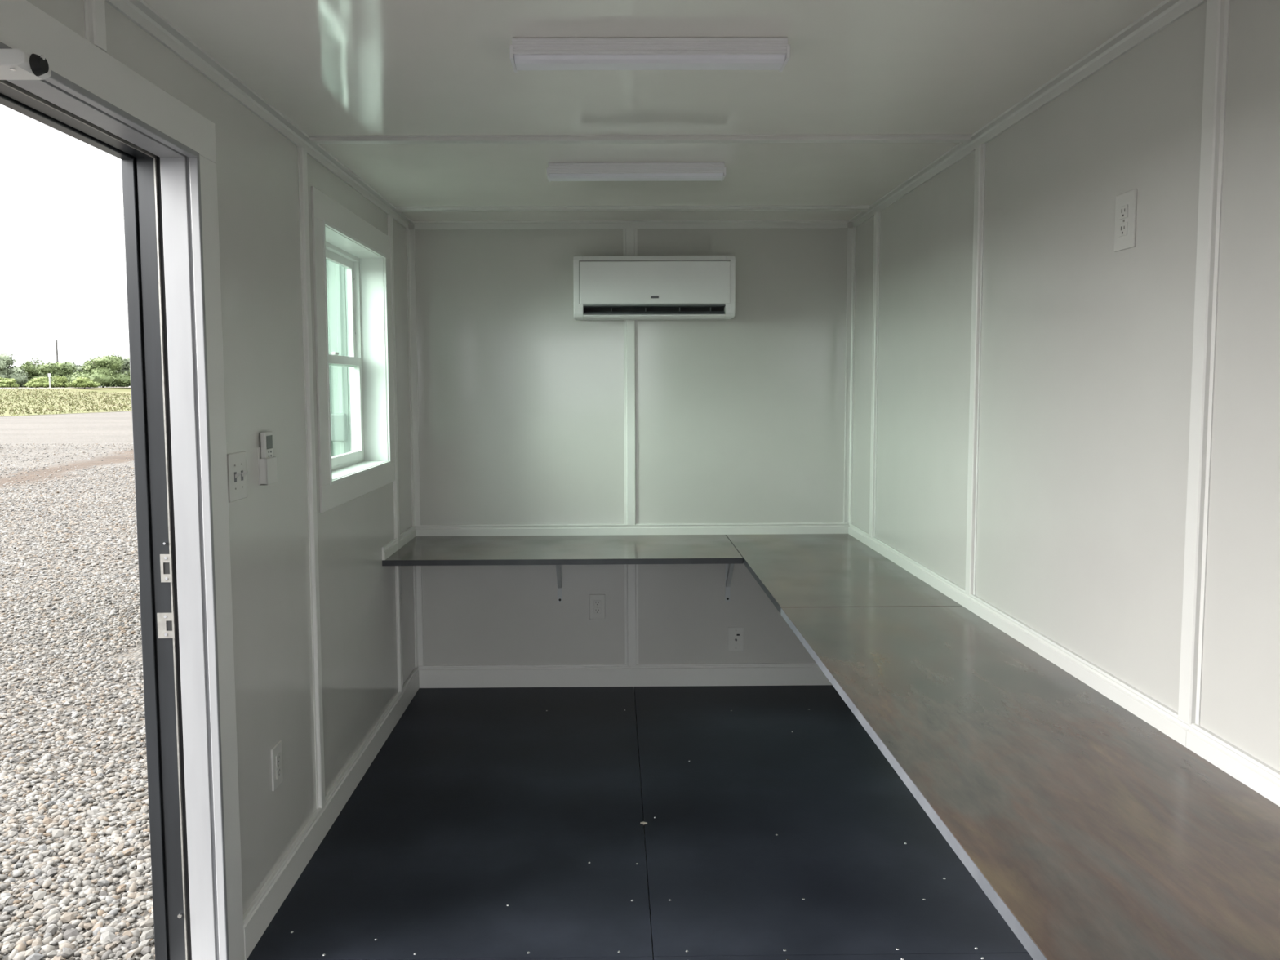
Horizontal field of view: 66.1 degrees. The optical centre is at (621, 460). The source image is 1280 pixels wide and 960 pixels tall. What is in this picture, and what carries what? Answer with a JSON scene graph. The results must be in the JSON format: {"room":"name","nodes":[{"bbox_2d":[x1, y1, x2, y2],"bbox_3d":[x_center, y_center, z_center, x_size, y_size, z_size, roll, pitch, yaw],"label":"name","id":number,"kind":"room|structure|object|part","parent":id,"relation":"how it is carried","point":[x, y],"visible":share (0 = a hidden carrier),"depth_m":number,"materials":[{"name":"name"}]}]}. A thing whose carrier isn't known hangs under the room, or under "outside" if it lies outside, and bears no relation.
{"room":"portable site office","nodes":[
{"label":"portable site office","id":0,"kind":"room"},
{"bbox_2d":[0,386,130,388],"bbox_3d":[-93.279,-5.589,78.892,65.000,0.100,280.000,0,4,-1],"label":"dirt road","id":1,"kind":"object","parent":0,"point":[68,387],"visible":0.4,"depth_m":149.92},
{"bbox_2d":[23,376,53,387],"bbox_3d":[-82.854,-11.128,139.733,3.525,1.675,3.482,0,4,-1],"label":"bush","id":2,"kind":"object","parent":1,"relation":"on","point":[42,382],"visible":0.98,"depth_m":139.21,"materials":[{"name":"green plant"}]},
{"bbox_2d":[48,373,50,387],"bbox_3d":[-79.575,-11.085,136.778,0.300,2.100,0.180,0,4,-1],"label":"post","id":3,"kind":"object","parent":1,"relation":"on","point":[49,374],"visible":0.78,"depth_m":136.69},
{"bbox_2d":[50,375,69,387],"bbox_3d":[-81.485,-11.475,142.776,2.920,1.885,2.875,0,4,-1],"label":"bush","id":4,"kind":"object","parent":1,"relation":"on","point":[60,381],"visible":0.99,"depth_m":142.06,"materials":[{"name":"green plant"}]},
{"bbox_2d":[66,377,101,387],"bbox_3d":[-76.283,-11.136,139.780,4.355,1.627,4.428,0,4,-1],"label":"bush","id":5,"kind":"object","parent":1,"relation":"on","point":[82,382],"visible":1,"depth_m":138.43,"materials":[{"name":"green plant"}]},
{"bbox_2d":[0,386,131,416],"bbox_3d":[-63.777,-4.806,79.243,106.000,1.780,280.000,0,4,-1],"label":"grass bank","id":6,"kind":"object","parent":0,"point":[119,390],"visible":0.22,"depth_m":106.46,"materials":[{"name":"green plant"}]},
{"bbox_2d":[66,353,130,387],"bbox_3d":[-78.371,-13.612,148.638,9.163,5.186,9.333,0,4,-1],"label":"tree","id":7,"kind":"object","parent":6,"relation":"on","point":[102,370],"visible":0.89,"depth_m":146.79,"materials":[{"name":"green plant"}]},
{"bbox_2d":[26,0,415,914],"bbox_3d":[-1.067,0.273,1.822,0.168,2.385,6.311,0,4,-1],"label":"wall","id":8,"kind":"structure","parent":0,"point":[323,631],"depth_m":2.94,"materials":[{"name":"white paint"}]},
{"bbox_3d":[-0.994,0.262,1.332,0.003,2.281,1.235,0,4,-1],"label":"wall panel","id":9,"kind":"part","parent":8,"relation":"part of","materials":[{"name":"white paint"}]},
{"bbox_2d":[0,0,244,959],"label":"door frame","id":10,"kind":"structure","parent":8,"relation":"in","point":[166,149],"depth_m":2.36,"materials":[{"name":"white plastic"}]},
{"bbox_2d":[0,48,51,79],"bbox_3d":[-0.992,-0.629,1.569,0.154,0.034,0.075,0,4,-1],"label":"door closer","id":11,"kind":"object","parent":10,"relation":"attached to","point":[15,64],"visible":1,"depth_m":1.55,"materials":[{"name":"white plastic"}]},
{"bbox_3d":[-1.103,0.328,1.920,0.040,2.059,0.958,0,4,-1],"label":"frame","id":12,"kind":"part","parent":10,"relation":"part of","materials":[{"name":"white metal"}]},
{"bbox_3d":[-0.996,-0.732,1.839,0.013,0.096,1.144,0,4,-1],"label":"casing","id":13,"kind":"part","parent":10,"relation":"part of","materials":[{"name":"white plastic"}]},
{"bbox_3d":[-1.102,0.399,2.378,0.040,0.062,0.002,0,4,-1],"label":"strike plate","id":14,"kind":"part","parent":10,"relation":"part of","materials":[{"name":"metal"}]},
{"bbox_3d":[-1.097,0.259,2.367,0.027,0.068,0.002,0,4,-1],"label":"strike plate","id":15,"kind":"part","parent":10,"relation":"part of","materials":[{"name":"metal"}]},
{"bbox_3d":[-0.996,0.295,2.438,0.013,2.044,0.108,0,4,-1],"label":"casing","id":16,"kind":"part","parent":10,"relation":"part of","materials":[{"name":"white plastic"}]},
{"bbox_3d":[-1.006,0.166,2.571,0.003,2.281,1.250,0,4,-1],"label":"wall panel","id":17,"kind":"part","parent":8,"relation":"part of","materials":[{"name":"white paint"}]},
{"bbox_2d":[226,451,248,502],"bbox_3d":[-0.995,0.041,2.563,0.021,0.124,0.118,0,4,-1],"label":"light switch","id":18,"kind":"object","parent":8,"relation":"attached to","point":[236,462],"visible":0.98,"depth_m":2.55,"materials":[{"name":"white plastic"}]},
{"bbox_2d":[104,0,413,229],"bbox_3d":[-0.985,-0.896,1.732,0.034,0.034,6.011,0,4,-1],"label":"trim","id":19,"kind":"structure","parent":8,"relation":"attached to","point":[138,11],"depth_m":2.55,"materials":[{"name":"white plastic"}]},
{"bbox_2d":[257,447,277,485],"bbox_3d":[-0.995,0.013,2.761,0.025,0.104,0.078,0,4,-1],"label":"remote holder","id":20,"kind":"object","parent":8,"relation":"attached to","point":[267,468],"visible":0.94,"depth_m":2.73,"materials":[{"name":"white plastic"}]},
{"bbox_3d":[-1.006,0.013,2.760,0.003,0.104,0.078,0,4,-1],"label":"plate","id":21,"kind":"part","parent":20,"relation":"part of","materials":[{"name":"white plastic"}]},
{"bbox_2d":[260,431,272,458],"bbox_3d":[-0.994,-0.010,2.759,0.016,0.142,0.058,0,4,-1],"label":"remote control","id":22,"kind":"object","parent":20,"relation":"in","point":[266,437],"visible":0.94,"depth_m":2.73,"materials":[{"name":"white plastic"}]},
{"bbox_2d":[271,740,283,791],"bbox_3d":[-0.999,0.884,2.852,0.009,0.122,0.078,0,4,-1],"label":"wall outlet","id":23,"kind":"object","parent":8,"relation":"attached to","point":[276,752],"visible":1,"depth_m":2.84,"materials":[{"name":"white plastic"}]},
{"bbox_2d":[275,751,280,765],"bbox_3d":[-0.996,0.865,2.850,0.003,0.029,0.034,0,4,-1],"label":"receptacle","id":24,"kind":"object","parent":23,"relation":"attached to","point":[277,753],"depth_m":2.85,"materials":[{"name":"white plastic"}]},
{"bbox_2d":[275,764,280,778],"bbox_3d":[-0.996,0.903,2.853,0.003,0.029,0.034,0,4,-1],"label":"receptacle","id":25,"kind":"object","parent":23,"relation":"attached to","point":[277,766],"depth_m":2.85,"materials":[{"name":"white plastic"}]},
{"bbox_2d":[243,666,419,959],"bbox_3d":[-1.003,1.165,3.727,0.014,0.110,2.322,0,4,-1],"label":"baseboard","id":26,"kind":"structure","parent":8,"relation":"attached to","point":[258,916],"depth_m":3.21,"materials":[{"name":"white plastic"}]},
{"bbox_3d":[-1.018,0.070,3.807,0.003,2.281,1.230,0,4,-1],"label":"wall panel","id":27,"kind":"part","parent":8,"relation":"part of","materials":[{"name":"white paint"}]},
{"bbox_2d":[311,186,395,513],"bbox_3d":[-1.088,-0.403,3.809,0.162,1.075,1.117,0,4,-1],"label":"window","id":28,"kind":"structure","parent":8,"relation":"in","point":[340,237],"depth_m":4.17,"materials":[{"name":"white plastic"}]},
{"bbox_3d":[-1.010,-0.360,3.305,0.008,0.887,0.104,0,4,-1],"label":"casing","id":29,"kind":"part","parent":28,"relation":"part of","materials":[{"name":"white plastic"}]},
{"bbox_3d":[-1.152,-0.593,3.792,0.020,0.448,0.857,0,4,-1],"label":"sash","id":30,"kind":"part","parent":28,"relation":"part of","materials":[{"name":"white plastic"}]},
{"bbox_3d":[-1.144,-0.398,3.807,0.050,0.887,0.905,0,4,-1],"label":"frame","id":31,"kind":"part","parent":28,"relation":"part of","materials":[{"name":"white plastic"}]},
{"bbox_3d":[-1.128,-0.195,3.823,0.024,0.431,0.857,0,4,-1],"label":"sash","id":32,"kind":"part","parent":28,"relation":"part of","materials":[{"name":"white plastic"}]},
{"bbox_3d":[-1.017,-0.890,3.772,0.008,0.098,1.117,0,4,-1],"label":"casing","id":33,"kind":"part","parent":28,"relation":"part of","materials":[{"name":"white plastic"}]},
{"bbox_3d":[-1.013,0.088,3.848,0.008,0.090,1.117,0,4,-1],"label":"casing","id":34,"kind":"part","parent":28,"relation":"part of","materials":[{"name":"white plastic"}]},
{"bbox_3d":[-1.020,-0.438,4.313,0.008,0.887,0.108,0,4,-1],"label":"casing","id":35,"kind":"part","parent":28,"relation":"part of","materials":[{"name":"white plastic"}]},
{"bbox_2d":[382,525,415,559],"bbox_3d":[-1.016,0.370,4.502,0.012,0.054,0.658,0,4,-1],"label":"trim","id":36,"kind":"structure","parent":8,"relation":"attached to","point":[390,548],"depth_m":4.41,"materials":[{"name":"white plastic"}]},
{"bbox_3d":[-1.026,0.008,4.617,0.003,2.281,0.396,0,4,-1],"label":"wall panel","id":37,"kind":"part","parent":8,"relation":"part of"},
{"bbox_2d":[408,222,853,688],"bbox_3d":[0.047,0.029,4.897,2.457,2.385,0.164,0,4,-1],"label":"wall","id":38,"kind":"structure","parent":0,"point":[530,411],"depth_m":4.81,"materials":[{"name":"white paint"}]},
{"bbox_2d":[405,228,423,667],"bbox_3d":[-1.010,-0.042,4.795,0.034,2.142,0.034,0,4,-1],"label":"trim","id":39,"kind":"structure","parent":38,"relation":"attached to","point":[410,233],"depth_m":4.79,"materials":[{"name":"white plastic"}]},
{"bbox_3d":[-0.491,-0.011,4.822,1.071,2.281,0.003,0,4,-1],"label":"wall panel","id":40,"kind":"part","parent":38,"relation":"part of","materials":[{"name":"white paint"}]},
{"bbox_2d":[555,564,562,602],"bbox_3d":[-0.307,0.558,4.715,0.024,0.312,0.300,0,4,-1],"label":"shelf bracket","id":41,"kind":"object","parent":38,"relation":"attached to","point":[558,567],"visible":0.44,"depth_m":4.86,"materials":[{"name":"grey metal"}]},
{"bbox_2d":[382,534,742,565],"bbox_3d":[-0.254,0.405,4.517,1.533,0.024,0.672,0,4,-1],"label":"countertop","id":42,"kind":"structure","parent":38,"relation":"attached to","point":[625,548],"depth_m":4.39,"materials":[{"name":"laminate"}]},
{"bbox_2d":[589,594,604,619],"bbox_3d":[-0.122,0.724,4.876,0.078,0.125,0.009,0,4,-1],"label":"wall outlet","id":43,"kind":"object","parent":38,"relation":"attached to","point":[597,602],"visible":1,"depth_m":4.87,"materials":[{"name":"white plastic"}]},
{"bbox_2d":[593,600,600,605],"bbox_3d":[-0.122,0.705,4.872,0.034,0.029,0.003,0,4,-1],"label":"receptacle","id":44,"kind":"object","parent":43,"relation":"attached to","point":[596,602],"depth_m":4.87,"materials":[{"name":"white plastic"}]},
{"bbox_2d":[594,608,600,613],"bbox_3d":[-0.122,0.744,4.875,0.034,0.029,0.003,0,4,-1],"label":"receptacle","id":45,"kind":"object","parent":43,"relation":"attached to","point":[597,611],"depth_m":4.87,"materials":[{"name":"white plastic"}]},
{"bbox_2d":[417,662,831,688],"bbox_3d":[0.055,1.070,4.902,2.153,0.110,0.014,0,4,-1],"label":"baseboard","id":46,"kind":"structure","parent":38,"relation":"attached to","point":[751,673],"depth_m":4.90,"materials":[{"name":"white plastic"}]},
{"bbox_2d":[413,219,848,229],"bbox_3d":[0.045,-1.132,4.721,2.085,0.034,0.034,0,4,-1],"label":"trim","id":47,"kind":"structure","parent":38,"relation":"attached to","point":[569,224],"depth_m":4.73,"materials":[{"name":"white plastic"}]},
{"bbox_2d":[414,522,849,536],"bbox_3d":[0.051,0.339,4.846,2.153,0.054,0.012,0,4,-1],"label":"trim","id":48,"kind":"structure","parent":38,"relation":"attached to","point":[800,527],"depth_m":4.84,"materials":[{"name":"white plastic"}]},
{"bbox_2d":[573,255,735,319],"bbox_3d":[0.150,-0.818,4.658,0.752,0.289,0.211,0,4,-1],"label":"air conditioner","id":49,"kind":"object","parent":38,"relation":"attached to","point":[606,287],"visible":1,"depth_m":4.56,"materials":[{"name":"white plastic"}]},
{"bbox_3d":[0.154,-0.825,4.559,0.698,0.196,0.010,0,4,-1],"label":"panel","id":50,"kind":"part","parent":49,"relation":"part of","materials":[{"name":"white plastic"}]},
{"bbox_2d":[724,564,733,601],"bbox_3d":[0.525,0.554,4.723,0.024,0.312,0.300,0,4,-1],"label":"shelf bracket","id":51,"kind":"object","parent":38,"relation":"attached to","point":[729,567],"visible":0.38,"depth_m":4.87,"materials":[{"name":"grey metal"}]},
{"bbox_3d":[0.525,0.554,4.723,0.024,0.312,0.300,0,4,-1],"label":"bracket leg","id":52,"kind":"part","parent":51,"relation":"part of","materials":[{"name":"grey metal"}]},
{"bbox_2d":[728,626,743,651],"bbox_3d":[0.567,0.889,4.892,0.078,0.120,0.016,0,4,-1],"label":"outlet","id":53,"kind":"object","parent":38,"relation":"attached to","point":[735,634],"visible":1,"depth_m":4.89,"materials":[{"name":"white plastic"}]},
{"bbox_3d":[0.585,-0.016,4.832,1.082,2.281,0.003,0,4,-1],"label":"wall panel","id":54,"kind":"part","parent":38,"relation":"part of","materials":[{"name":"white paint"}]},
{"bbox_2d":[843,226,856,523],"bbox_3d":[1.108,-0.405,4.788,0.034,1.435,0.034,0,4,-1],"label":"trim","id":55,"kind":"structure","parent":38,"relation":"attached to","point":[851,251],"depth_m":4.79,"materials":[{"name":"white plastic"}]},
{"bbox_2d":[246,684,1033,959],"bbox_3d":[0.085,1.405,1.921,2.153,0.102,6.011,0,4,-1],"label":"floor","id":56,"kind":"structure","parent":0,"point":[489,823],"depth_m":3.20,"materials":[{"name":"rubber"}]},
{"bbox_3d":[-0.469,1.226,3.746,1.079,0.018,2.331,0,4,-1],"label":"panel","id":57,"kind":"part","parent":56,"relation":"part of","materials":[{"name":"black rubber"}]},
{"bbox_3d":[-0.446,1.410,1.367,1.079,0.018,2.436,0,4,-1],"label":"panel","id":58,"kind":"part","parent":56,"relation":"part of","materials":[{"name":"black rubber"}]},
{"bbox_3d":[0.607,1.220,3.756,1.070,0.018,2.331,0,4,-1],"label":"panel","id":59,"kind":"part","parent":56,"relation":"part of","materials":[{"name":"black rubber"}]},
{"bbox_3d":[0.630,1.404,1.378,1.070,0.018,2.436,0,4,-1],"label":"panel","id":60,"kind":"part","parent":56,"relation":"part of","materials":[{"name":"black rubber"}]},
{"bbox_2d":[143,0,1164,221],"bbox_3d":[0.072,-0.957,1.738,2.457,0.104,6.311,0,4,-1],"label":"ceiling","id":61,"kind":"structure","parent":0,"point":[424,101],"depth_m":2.63,"materials":[{"name":"white paint"}]},
{"bbox_3d":[0.047,-1.137,4.542,2.153,0.004,0.391,0,4,-1],"label":"panel","id":62,"kind":"part","parent":61,"relation":"part of","materials":[{"name":"white paint"}]},
{"bbox_2d":[546,162,726,182],"bbox_3d":[0.051,-1.030,3.514,0.632,0.051,0.104,0,4,-1],"label":"ceiling light","id":63,"kind":"object","parent":61,"relation":"attached to","point":[556,171],"visible":1,"depth_m":3.47,"materials":[{"name":"white plastic"}]},
{"bbox_2d":[549,173,723,181],"bbox_3d":[0.051,-1.011,3.515,0.614,0.013,0.085,0,4,-1],"label":"diffuser","id":64,"kind":"object","parent":63,"relation":"attached to","point":[553,176],"depth_m":3.49,"materials":[{"name":"white plastic"}]},
{"bbox_3d":[0.055,-1.075,3.734,2.153,0.004,1.230,0,4,-1],"label":"panel","id":65,"kind":"part","parent":61,"relation":"part of","materials":[{"name":"white paint"}]},
{"bbox_2d":[509,37,790,72],"bbox_3d":[0.063,-0.933,2.265,0.632,0.051,0.104,0,4,-1],"label":"ceiling light","id":66,"kind":"object","parent":61,"relation":"attached to","point":[525,53],"visible":1,"depth_m":2.22,"materials":[{"name":"white plastic"}]},
{"bbox_2d":[514,54,785,70],"bbox_3d":[0.063,-0.914,2.267,0.614,0.013,0.085,0,4,-1],"label":"diffuser","id":67,"kind":"object","parent":66,"relation":"attached to","point":[522,62],"depth_m":2.24,"materials":[{"name":"white plastic"}]},
{"bbox_3d":[0.067,-0.980,2.514,2.153,0.004,1.218,0,4,-1],"label":"panel","id":68,"kind":"part","parent":61,"relation":"part of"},
{"bbox_2d":[852,0,1279,771],"bbox_3d":[1.224,0.261,1.843,0.164,2.385,6.311,0,4,-1],"label":"wall","id":69,"kind":"structure","parent":0,"point":[1080,436],"depth_m":2.30,"materials":[{"name":"white paint"}]},
{"bbox_2d":[725,533,962,613],"bbox_3d":[0.827,0.435,4.066,0.616,0.024,1.598,0,4,-1],"label":"countertop","id":70,"kind":"structure","parent":69,"relation":"attached to","point":[792,570],"depth_m":3.84,"materials":[{"name":"laminate"}]},
{"bbox_3d":[1.130,-0.002,4.620,0.003,2.281,0.431,0,4,-1],"label":"wall panel","id":71,"kind":"part","parent":69,"relation":"part of","materials":[{"name":"white paint"}]},
{"bbox_3d":[1.138,0.061,3.801,0.003,2.281,1.213,0,4,-1],"label":"wall panel","id":72,"kind":"part","parent":69,"relation":"part of","materials":[{"name":"white paint"}]},
{"bbox_2d":[848,523,1189,746],"bbox_3d":[1.136,0.444,3.422,0.012,0.054,2.864,0,4,-1],"label":"trim","id":73,"kind":"structure","parent":69,"relation":"attached to","point":[1161,717],"depth_m":2.61,"materials":[{"name":"white plastic"}]},
{"bbox_2d":[847,0,1206,227],"bbox_3d":[1.134,-0.907,1.752,0.034,0.034,6.011,0,4,-1],"label":"trim","id":74,"kind":"structure","parent":69,"relation":"attached to","point":[1168,11],"depth_m":2.58,"materials":[{"name":"white plastic"}]},
{"bbox_2d":[780,606,1279,959],"bbox_3d":[0.847,0.591,2.049,0.617,0.024,2.438,0,4,-1],"label":"countertop","id":75,"kind":"structure","parent":69,"relation":"attached to","point":[1092,832],"depth_m":1.77,"materials":[{"name":"laminate"}]},
{"bbox_3d":[1.150,0.155,2.587,0.003,2.281,1.223,0,4,-1],"label":"wall panel","id":76,"kind":"part","parent":69,"relation":"part of","materials":[{"name":"white paint"}]},
{"bbox_2d":[1114,188,1137,251],"bbox_3d":[1.144,-0.545,2.238,0.009,0.128,0.085,0,4,-1],"label":"wall outlet","id":77,"kind":"object","parent":69,"relation":"attached to","point":[1126,202],"visible":1,"depth_m":2.23,"materials":[{"name":"white plastic"}]},
{"bbox_2d":[1119,222,1127,236],"bbox_3d":[1.141,-0.526,2.239,0.003,0.029,0.034,0,4,-1],"label":"receptacle","id":78,"kind":"object","parent":77,"relation":"attached to","point":[1122,225],"depth_m":2.24,"materials":[{"name":"white plastic"}]},
{"bbox_2d":[1119,204,1128,219],"bbox_3d":[1.141,-0.565,2.236,0.003,0.029,0.034,0,4,-1],"label":"receptacle","id":79,"kind":"object","parent":77,"relation":"attached to","point":[1123,208],"depth_m":2.23,"materials":[{"name":"white plastic"}]},
{"bbox_2d":[1186,723,1279,806],"bbox_3d":[1.156,0.600,1.414,0.012,0.054,1.164,0,4,-1],"label":"trim","id":80,"kind":"structure","parent":69,"relation":"attached to","point":[1258,775],"depth_m":1.84,"materials":[{"name":"white plastic"}]},
{"bbox_3d":[1.162,0.250,1.367,0.003,2.281,1.224,0,4,-1],"label":"wall panel","id":81,"kind":"part","parent":69,"relation":"part of","materials":[{"name":"white paint"}]},
{"label":"outside","id":82,"kind":"structure","parent":0,"visible":0},
{"bbox_2d":[0,411,155,959],"bbox_3d":[-110.131,1.544,14.081,300.000,0.431,150.000,0,4,-1],"label":"ground","id":83,"kind":"structure","parent":82,"point":[101,428],"depth_m":7.39,"materials":[{"name":"gravel"}]},
{"bbox_2d":[0,443,155,959],"bbox_3d":[-12.947,0.687,17.081,23.272,0.090,33.847,0,4,-1],"label":"stone","id":84,"kind":"object","parent":83,"relation":"on","point":[27,930],"visible":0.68,"depth_m":5.81,"materials":[{"name":"grey gravel"}]},
{"bbox_2d":[325,259,351,456],"bbox_3d":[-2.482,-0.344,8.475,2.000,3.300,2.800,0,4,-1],"label":"window glass","id":85,"kind":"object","parent":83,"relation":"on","point":[336,274],"visible":0.14,"depth_m":7.12,"materials":[{"name":"clear glass"}]},
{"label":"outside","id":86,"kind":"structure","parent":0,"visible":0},
{"bbox_3d":[-168.276,-5.323,78.174,197.000,0.150,280.000,0,4,-1],"label":"field","id":87,"kind":"object","parent":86,"visible":0},
{"bbox_2d":[0,377,19,387],"bbox_3d":[-87.508,-11.108,139.728,3.670,1.665,3.827,0,4,-1],"label":"bush","id":88,"kind":"object","parent":87,"relation":"on","point":[6,382],"visible":0.99,"depth_m":139.01,"materials":[{"name":"green plant"}]},
{"bbox_2d":[0,352,29,387],"bbox_3d":[-93.537,-13.811,148.465,8.134,5.799,8.073,0,4,-1],"label":"tree","id":89,"kind":"object","parent":87,"relation":"on","point":[6,371],"visible":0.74,"depth_m":147.61,"materials":[{"name":"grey plant"}]},
{"bbox_2d":[13,360,40,387],"bbox_3d":[-96.127,-13.903,158.444,7.230,4.417,7.485,0,4,-1],"label":"tree","id":90,"kind":"object","parent":87,"relation":"on","point":[29,367],"visible":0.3,"depth_m":157.17,"materials":[{"name":"green plant"}]},
{"bbox_3d":[-96.156,-13.857,158.467,6.313,3.941,6.668,0,4,-1],"label":"crown","id":91,"kind":"part","parent":90,"relation":"part of","materials":[{"name":"green plant"}]},
{"bbox_2d":[28,357,46,366],"bbox_3d":[-100.352,-15.220,169.485,3.980,5.292,4.376,0,4,-1],"label":"tree","id":92,"kind":"object","parent":87,"relation":"on","point":[36,362],"visible":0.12,"depth_m":168.72,"materials":[{"name":"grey plant"}]},
{"bbox_2d":[31,360,75,387],"bbox_3d":[-85.864,-13.178,149.599,6.635,4.270,6.687,0,4,-1],"label":"tree","id":93,"kind":"object","parent":87,"relation":"on","point":[64,369],"visible":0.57,"depth_m":148.55,"materials":[{"name":"green plant"}]},
{"bbox_3d":[-85.893,-13.068,149.644,5.850,3.733,5.918,0,4,-1],"label":"crown","id":94,"kind":"part","parent":93,"relation":"part of","materials":[{"name":"green plant"}]},
{"bbox_2d":[55,339,58,362],"bbox_3d":[-101.106,-17.400,176.199,0.399,8.600,0.420,0,4,-1],"label":"utility pole","id":95,"kind":"object","parent":87,"relation":"on","point":[56,344],"visible":0.34,"depth_m":175.94,"materials":[{"name":"grey"}]},
{"bbox_2d":[66,361,85,376],"bbox_3d":[-89.277,-13.985,160.490,6.812,4.256,6.829,0,4,-1],"label":"tree","id":96,"kind":"object","parent":87,"relation":"on","point":[78,367],"visible":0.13,"depth_m":159.10,"materials":[{"name":"green plant"}]},
{"bbox_2d":[108,355,130,386],"bbox_3d":[-82.217,-14.786,162.513,7.305,5.460,7.658,0,4,-1],"label":"tree","id":97,"kind":"object","parent":87,"relation":"on","point":[126,367],"visible":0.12,"depth_m":160.62,"materials":[{"name":"green plant"}]}
]}

